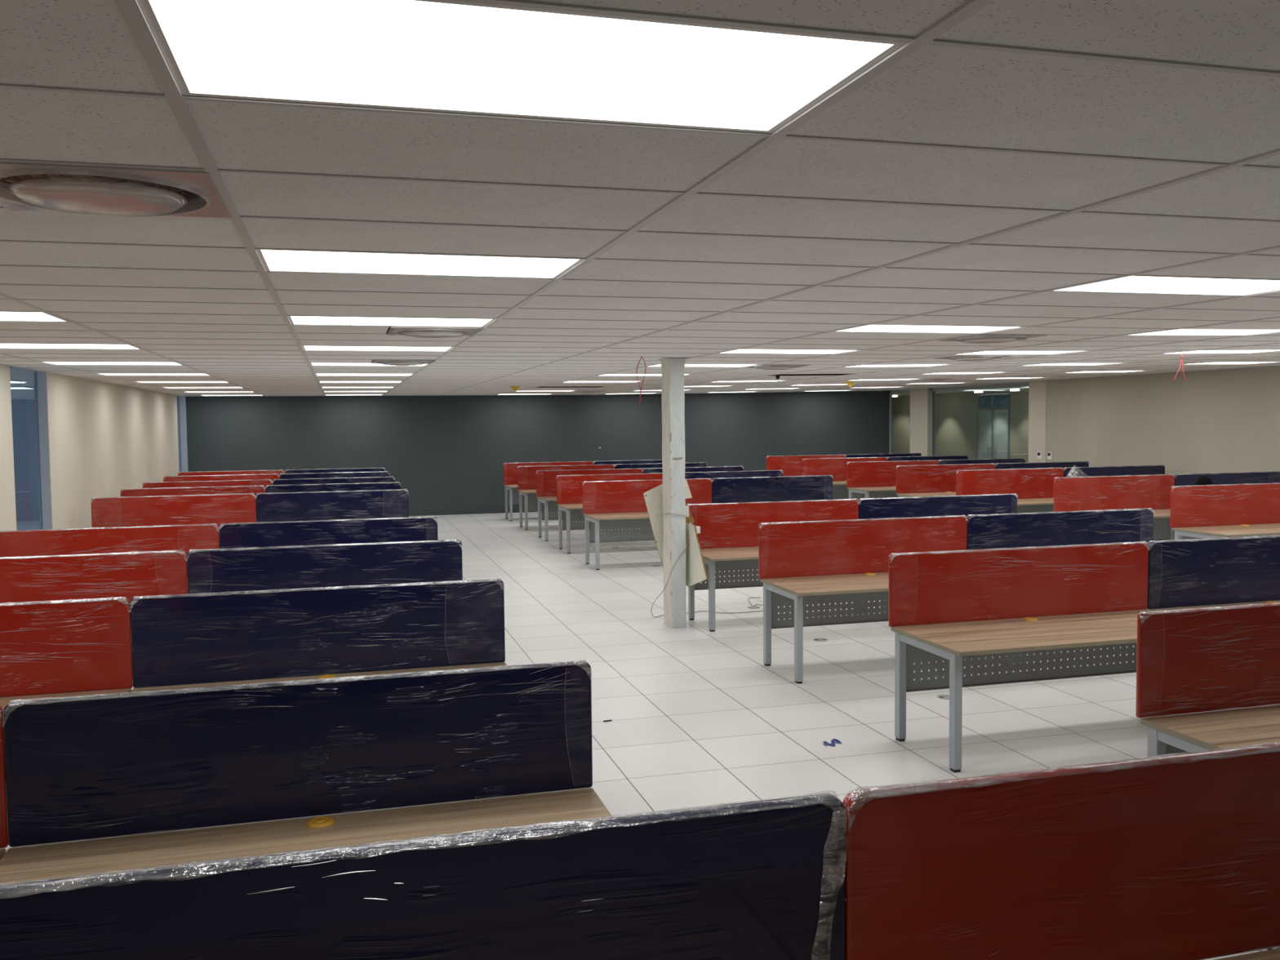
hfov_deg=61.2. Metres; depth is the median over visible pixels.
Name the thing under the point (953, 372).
diffuser
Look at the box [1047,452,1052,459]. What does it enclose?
wall switch
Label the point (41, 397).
trim
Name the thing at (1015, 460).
desk
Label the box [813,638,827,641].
floor outlet
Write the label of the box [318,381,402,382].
ceiling light
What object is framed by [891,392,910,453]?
window
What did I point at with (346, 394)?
ceiling light
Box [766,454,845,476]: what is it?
desk
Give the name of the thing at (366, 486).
desk
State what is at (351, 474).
divider
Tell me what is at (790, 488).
desk
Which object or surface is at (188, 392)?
diffuser
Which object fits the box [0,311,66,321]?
ceiling light
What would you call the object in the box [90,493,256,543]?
desk
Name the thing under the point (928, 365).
ceiling light
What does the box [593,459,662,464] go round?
divider
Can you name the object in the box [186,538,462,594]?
desk
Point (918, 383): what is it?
diffuser
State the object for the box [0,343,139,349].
ceiling light
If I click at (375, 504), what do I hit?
desk
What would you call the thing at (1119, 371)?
ceiling light
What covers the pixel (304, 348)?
ceiling light
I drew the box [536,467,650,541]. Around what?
desk
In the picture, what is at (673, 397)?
pillar
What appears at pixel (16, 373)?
ceiling
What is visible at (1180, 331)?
ceiling light
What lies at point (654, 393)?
ceiling light
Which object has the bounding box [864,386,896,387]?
ceiling light
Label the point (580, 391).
ceiling vent
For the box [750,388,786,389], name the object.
ceiling light
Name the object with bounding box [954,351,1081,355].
ceiling light
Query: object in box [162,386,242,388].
ceiling light
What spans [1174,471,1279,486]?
desk
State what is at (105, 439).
wall
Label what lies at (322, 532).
desk
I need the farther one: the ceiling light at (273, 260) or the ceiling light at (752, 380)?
the ceiling light at (752, 380)
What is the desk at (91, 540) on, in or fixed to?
on the floor
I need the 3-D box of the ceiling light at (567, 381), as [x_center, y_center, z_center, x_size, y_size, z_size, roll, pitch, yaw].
[-0.594,-1.545,16.695,1.172,0.058,0.574,-1,3,-15]
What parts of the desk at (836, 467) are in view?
modesty panel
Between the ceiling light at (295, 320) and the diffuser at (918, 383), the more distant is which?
the diffuser at (918, 383)
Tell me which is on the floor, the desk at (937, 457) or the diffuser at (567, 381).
the desk at (937, 457)
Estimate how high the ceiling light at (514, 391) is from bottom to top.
0.058 m
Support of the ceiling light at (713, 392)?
attached to the ceiling at (937, 95)
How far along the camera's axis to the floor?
7.93 m
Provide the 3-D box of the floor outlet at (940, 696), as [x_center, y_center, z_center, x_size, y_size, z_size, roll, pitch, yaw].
[2.248,1.590,7.928,0.136,0.005,0.136,-1,3,-15]
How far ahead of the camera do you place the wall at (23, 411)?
23.76 m
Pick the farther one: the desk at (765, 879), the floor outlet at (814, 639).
the floor outlet at (814, 639)
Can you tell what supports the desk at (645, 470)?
on the floor
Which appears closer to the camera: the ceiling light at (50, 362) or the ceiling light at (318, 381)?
the ceiling light at (50, 362)
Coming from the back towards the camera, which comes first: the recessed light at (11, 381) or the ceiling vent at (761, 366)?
the recessed light at (11, 381)
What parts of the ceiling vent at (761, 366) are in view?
plate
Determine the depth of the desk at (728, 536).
11.26 m
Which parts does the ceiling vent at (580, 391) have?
plate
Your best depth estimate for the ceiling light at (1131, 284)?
5.17 m
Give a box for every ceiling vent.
[0,161,231,217]
[371,360,435,365]
[386,326,484,337]
[573,390,606,392]
[746,364,810,369]
[911,378,952,382]
[933,355,1017,360]
[938,333,1047,343]
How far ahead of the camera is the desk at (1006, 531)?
9.79 m
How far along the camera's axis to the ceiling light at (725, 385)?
19.83 m
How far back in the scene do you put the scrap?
6.82 m
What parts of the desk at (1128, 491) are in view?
modesty panel, leg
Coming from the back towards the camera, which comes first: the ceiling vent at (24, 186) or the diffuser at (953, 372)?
the diffuser at (953, 372)
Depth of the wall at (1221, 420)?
17.31 m
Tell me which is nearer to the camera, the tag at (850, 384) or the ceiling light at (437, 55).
the ceiling light at (437, 55)
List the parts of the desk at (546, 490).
leg, leg, modesty panel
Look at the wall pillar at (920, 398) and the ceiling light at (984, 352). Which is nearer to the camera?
the ceiling light at (984, 352)
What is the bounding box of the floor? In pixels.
[2,511,1276,959]
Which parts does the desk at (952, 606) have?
leg, rail, leg, modesty panel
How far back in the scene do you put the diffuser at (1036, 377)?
18.69 m
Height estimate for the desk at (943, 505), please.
1.192 m
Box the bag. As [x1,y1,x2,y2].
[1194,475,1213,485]
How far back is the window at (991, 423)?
23.12 m
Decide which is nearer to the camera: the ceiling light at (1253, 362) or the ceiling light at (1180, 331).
the ceiling light at (1180, 331)
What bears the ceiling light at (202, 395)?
attached to the ceiling at (937, 95)
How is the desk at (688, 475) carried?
on the floor
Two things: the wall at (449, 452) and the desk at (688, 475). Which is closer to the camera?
the desk at (688, 475)
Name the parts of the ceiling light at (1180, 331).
frame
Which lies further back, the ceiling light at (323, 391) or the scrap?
the ceiling light at (323, 391)
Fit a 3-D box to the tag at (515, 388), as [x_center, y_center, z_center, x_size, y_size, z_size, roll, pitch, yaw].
[-2.098,-1.525,18.152,0.180,0.100,0.006,-1,3,-15]
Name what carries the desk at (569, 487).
on the floor
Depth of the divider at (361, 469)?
21.07 m
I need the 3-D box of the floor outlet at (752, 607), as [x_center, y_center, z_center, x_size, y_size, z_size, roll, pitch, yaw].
[1.244,1.390,11.801,0.136,0.005,0.136,-1,3,-15]
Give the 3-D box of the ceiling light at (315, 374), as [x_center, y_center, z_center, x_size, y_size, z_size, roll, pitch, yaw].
[-3.419,-1.337,13.425,1.172,0.058,0.574,-1,3,-15]
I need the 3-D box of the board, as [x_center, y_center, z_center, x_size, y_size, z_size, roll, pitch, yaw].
[0.398,0.543,10.546,0.532,1.130,0.808,-1,3,-15]
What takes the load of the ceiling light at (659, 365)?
attached to the ceiling at (937, 95)
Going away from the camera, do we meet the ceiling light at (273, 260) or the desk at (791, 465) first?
the ceiling light at (273, 260)
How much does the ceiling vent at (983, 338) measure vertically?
0.122 m
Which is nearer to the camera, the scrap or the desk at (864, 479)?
the scrap
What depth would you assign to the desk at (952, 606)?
7.04 m
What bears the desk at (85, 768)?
on the floor
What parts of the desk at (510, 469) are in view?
leg, leg, modesty panel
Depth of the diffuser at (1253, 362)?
14.06 m
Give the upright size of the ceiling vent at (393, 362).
0.122 m
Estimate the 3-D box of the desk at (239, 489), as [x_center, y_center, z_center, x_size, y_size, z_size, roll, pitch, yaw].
[-6.174,0.709,14.889,1.898,1.188,0.830,-1,3,-15]
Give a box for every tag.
[510,386,519,391]
[845,382,853,387]
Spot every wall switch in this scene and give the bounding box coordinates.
[1037,451,1041,459]
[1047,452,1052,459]
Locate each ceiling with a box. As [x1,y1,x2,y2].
[0,0,1279,396]
[9,365,177,399]
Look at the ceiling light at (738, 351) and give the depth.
9.81 m
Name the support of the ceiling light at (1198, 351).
attached to the ceiling at (937, 95)
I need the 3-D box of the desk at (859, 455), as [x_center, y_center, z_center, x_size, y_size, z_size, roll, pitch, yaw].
[5.598,0.050,23.994,1.886,1.260,0.830,-1,3,-15]
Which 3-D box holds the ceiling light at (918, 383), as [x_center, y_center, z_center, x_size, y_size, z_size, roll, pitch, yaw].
[5.699,-1.899,20.923,1.172,0.058,0.574,-2,3,-15]
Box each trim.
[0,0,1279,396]
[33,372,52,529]
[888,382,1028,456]
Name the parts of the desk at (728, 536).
leg, rail, leg, modesty panel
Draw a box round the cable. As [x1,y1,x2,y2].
[650,513,763,617]
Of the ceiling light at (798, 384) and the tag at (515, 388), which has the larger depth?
the ceiling light at (798, 384)
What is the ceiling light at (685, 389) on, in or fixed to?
attached to the ceiling at (937, 95)
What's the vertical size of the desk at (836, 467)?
1.259 m
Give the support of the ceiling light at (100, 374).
attached to the ceiling at (937, 95)
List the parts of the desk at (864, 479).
leg, rail, leg, modesty panel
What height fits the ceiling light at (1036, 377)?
0.058 m
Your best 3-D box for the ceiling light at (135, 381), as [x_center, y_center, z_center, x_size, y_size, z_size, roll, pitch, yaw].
[-6.374,-1.396,15.094,1.172,0.058,0.574,-1,3,-15]
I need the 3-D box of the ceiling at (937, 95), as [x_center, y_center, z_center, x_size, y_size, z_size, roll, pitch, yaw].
[2.180,-1.388,11.110,16.400,0.293,28.350,-1,3,-15]
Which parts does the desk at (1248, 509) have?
leg, rail, modesty panel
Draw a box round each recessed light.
[10,380,27,382]
[10,386,34,388]
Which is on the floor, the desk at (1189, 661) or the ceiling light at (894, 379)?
the desk at (1189, 661)
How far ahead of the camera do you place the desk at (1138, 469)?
17.07 m
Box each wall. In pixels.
[0,363,179,531]
[11,399,39,520]
[176,391,889,515]
[1036,365,1279,541]
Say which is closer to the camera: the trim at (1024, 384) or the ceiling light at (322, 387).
the ceiling light at (322, 387)
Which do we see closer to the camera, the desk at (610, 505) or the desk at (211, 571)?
the desk at (211, 571)
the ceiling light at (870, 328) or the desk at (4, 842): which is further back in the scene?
the ceiling light at (870, 328)
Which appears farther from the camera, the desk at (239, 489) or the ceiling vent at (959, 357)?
the desk at (239, 489)
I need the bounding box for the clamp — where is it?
[774,374,780,384]
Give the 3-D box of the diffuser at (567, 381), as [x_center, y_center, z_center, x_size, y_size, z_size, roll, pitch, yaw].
[-0.593,-1.518,16.697,1.140,0.001,0.542,-1,3,-15]
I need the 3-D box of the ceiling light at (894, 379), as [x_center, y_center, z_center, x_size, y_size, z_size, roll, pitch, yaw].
[4.030,-1.695,17.974,1.172,0.058,0.574,-2,3,-15]
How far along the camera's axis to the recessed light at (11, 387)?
16.29 m
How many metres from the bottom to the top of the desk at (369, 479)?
1.188 m
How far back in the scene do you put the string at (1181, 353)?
11.03 m
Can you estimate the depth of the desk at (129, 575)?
7.35 m
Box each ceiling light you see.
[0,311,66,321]
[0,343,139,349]
[41,361,180,364]
[100,373,208,375]
[135,381,228,382]
[137,0,906,133]
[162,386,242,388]
[186,391,253,392]
[201,395,262,395]
[256,249,583,278]
[287,315,494,327]
[302,346,453,351]
[310,363,427,365]
[315,373,413,375]
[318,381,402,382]
[321,386,394,387]
[323,391,387,391]
[346,394,382,395]
[514,391,539,391]
[562,381,639,382]
[601,373,690,376]
[608,392,657,394]
[636,389,690,391]
[649,364,754,367]
[684,385,732,386]
[712,391,742,392]
[715,380,782,382]
[720,349,857,354]
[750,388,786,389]
[798,384,843,385]
[837,324,1017,333]
[846,364,948,367]
[855,378,916,380]
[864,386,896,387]
[906,382,957,384]
[921,372,999,374]
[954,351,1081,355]
[974,377,1044,379]
[1026,363,1115,365]
[1051,275,1279,296]
[1066,370,1142,373]
[1128,328,1279,335]
[1169,350,1279,353]
[1182,361,1277,364]
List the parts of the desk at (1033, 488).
modesty panel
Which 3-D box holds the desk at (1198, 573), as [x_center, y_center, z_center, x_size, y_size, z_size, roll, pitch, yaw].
[4.536,1.005,7.316,1.962,1.192,0.830,-1,3,-15]
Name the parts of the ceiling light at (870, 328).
frame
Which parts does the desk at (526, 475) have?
leg, leg, modesty panel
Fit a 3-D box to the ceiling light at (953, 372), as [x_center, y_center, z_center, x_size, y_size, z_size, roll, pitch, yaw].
[4.673,-1.576,15.665,1.172,0.058,0.574,-2,3,-15]
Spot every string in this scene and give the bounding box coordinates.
[635,356,645,403]
[1173,352,1186,382]
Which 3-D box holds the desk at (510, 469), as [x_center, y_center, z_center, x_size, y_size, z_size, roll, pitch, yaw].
[-1.853,0.222,22.947,1.962,1.191,0.830,-1,3,-15]
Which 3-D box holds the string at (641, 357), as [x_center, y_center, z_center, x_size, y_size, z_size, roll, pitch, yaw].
[0.011,-0.948,10.235,0.096,0.442,0.012,-1,3,-15]
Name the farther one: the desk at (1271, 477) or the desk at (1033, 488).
the desk at (1033, 488)
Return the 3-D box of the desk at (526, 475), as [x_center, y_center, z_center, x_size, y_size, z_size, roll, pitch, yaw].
[-1.344,0.316,21.119,1.962,1.191,0.830,-1,3,-15]
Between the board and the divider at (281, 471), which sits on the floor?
the divider at (281, 471)
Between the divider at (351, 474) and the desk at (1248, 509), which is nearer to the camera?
the desk at (1248, 509)
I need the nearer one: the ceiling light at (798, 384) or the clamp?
the clamp
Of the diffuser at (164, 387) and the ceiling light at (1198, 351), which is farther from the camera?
the diffuser at (164, 387)
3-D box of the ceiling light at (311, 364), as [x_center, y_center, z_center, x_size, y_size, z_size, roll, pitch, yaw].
[-2.777,-1.218,11.116,1.172,0.058,0.574,-1,3,-15]
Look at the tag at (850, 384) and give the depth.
18.54 m
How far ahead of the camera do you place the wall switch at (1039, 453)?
20.58 m
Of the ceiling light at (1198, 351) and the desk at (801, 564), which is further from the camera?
the ceiling light at (1198, 351)
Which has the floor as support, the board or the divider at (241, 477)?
the divider at (241, 477)
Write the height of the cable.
1.144 m
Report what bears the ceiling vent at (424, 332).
in the ceiling at (937, 95)
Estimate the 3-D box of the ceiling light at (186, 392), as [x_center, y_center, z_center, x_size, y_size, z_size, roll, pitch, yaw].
[-7.660,-1.634,19.713,1.172,0.058,0.574,-1,3,-15]
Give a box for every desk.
[0,523,219,575]
[0,550,187,603]
[0,596,133,839]
[0,659,612,885]
[0,706,8,859]
[0,791,847,959]
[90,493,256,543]
[120,485,265,511]
[142,479,272,488]
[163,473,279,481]
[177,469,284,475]
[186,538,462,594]
[218,515,437,548]
[255,488,408,522]
[265,482,400,493]
[272,476,395,484]
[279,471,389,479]
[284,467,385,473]
[502,461,593,521]
[517,464,614,529]
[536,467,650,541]
[555,472,662,553]
[582,478,711,569]
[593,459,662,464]
[614,462,706,468]
[642,466,743,532]
[684,470,782,479]
[687,498,885,631]
[711,475,832,503]
[758,515,1013,684]
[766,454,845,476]
[801,457,887,499]
[842,742,1279,959]
[845,453,921,457]
[846,460,937,499]
[857,493,1017,608]
[887,455,968,461]
[888,542,1227,772]
[895,463,995,497]
[937,457,1025,464]
[955,466,1064,513]
[966,507,1154,663]
[995,461,1088,469]
[1053,474,1174,541]
[1063,464,1165,535]
[1135,603,1279,950]
[1146,535,1279,709]
[1169,482,1279,540]
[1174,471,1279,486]
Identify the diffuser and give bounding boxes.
[164,386,240,387]
[187,391,229,392]
[567,381,637,382]
[601,373,688,375]
[918,382,955,383]
[931,372,997,373]
[986,377,1041,378]
[1193,361,1274,364]
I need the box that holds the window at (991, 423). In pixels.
[933,386,1028,462]
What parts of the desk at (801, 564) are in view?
leg, rail, leg, modesty panel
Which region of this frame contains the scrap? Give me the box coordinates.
[822,738,841,746]
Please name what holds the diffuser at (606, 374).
attached to the ceiling light at (606, 374)
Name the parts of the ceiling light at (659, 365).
frame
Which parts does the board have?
panel, panel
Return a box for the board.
[643,479,707,586]
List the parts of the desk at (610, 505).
leg, rail, leg, modesty panel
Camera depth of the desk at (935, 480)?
18.24 m
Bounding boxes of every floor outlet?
[747,606,759,608]
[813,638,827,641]
[937,694,949,699]
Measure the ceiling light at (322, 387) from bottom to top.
0.058 m
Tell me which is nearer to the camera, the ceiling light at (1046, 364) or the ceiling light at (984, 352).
the ceiling light at (984, 352)
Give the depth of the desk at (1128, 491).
14.36 m
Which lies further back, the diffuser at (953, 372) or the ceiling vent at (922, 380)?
the ceiling vent at (922, 380)
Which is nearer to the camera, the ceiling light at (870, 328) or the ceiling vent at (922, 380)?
the ceiling light at (870, 328)
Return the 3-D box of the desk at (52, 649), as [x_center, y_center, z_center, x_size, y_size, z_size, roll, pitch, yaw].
[-3.387,1.225,4.873,1.898,1.187,0.830,-1,3,-15]
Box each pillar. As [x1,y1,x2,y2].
[657,357,688,628]
[910,387,930,456]
[1028,380,1046,462]
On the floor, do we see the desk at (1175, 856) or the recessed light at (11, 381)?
the desk at (1175, 856)
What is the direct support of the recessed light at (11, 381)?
in the ceiling at (16, 373)
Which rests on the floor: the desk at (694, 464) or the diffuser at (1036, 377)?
the desk at (694, 464)
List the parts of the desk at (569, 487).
leg, leg, modesty panel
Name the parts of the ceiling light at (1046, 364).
frame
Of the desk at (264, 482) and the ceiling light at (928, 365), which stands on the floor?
the desk at (264, 482)
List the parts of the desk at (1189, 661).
leg, modesty panel, rail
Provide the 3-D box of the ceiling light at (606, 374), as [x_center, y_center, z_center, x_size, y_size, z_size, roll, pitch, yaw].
[0.049,-1.426,14.386,1.172,0.058,0.574,-1,3,-15]

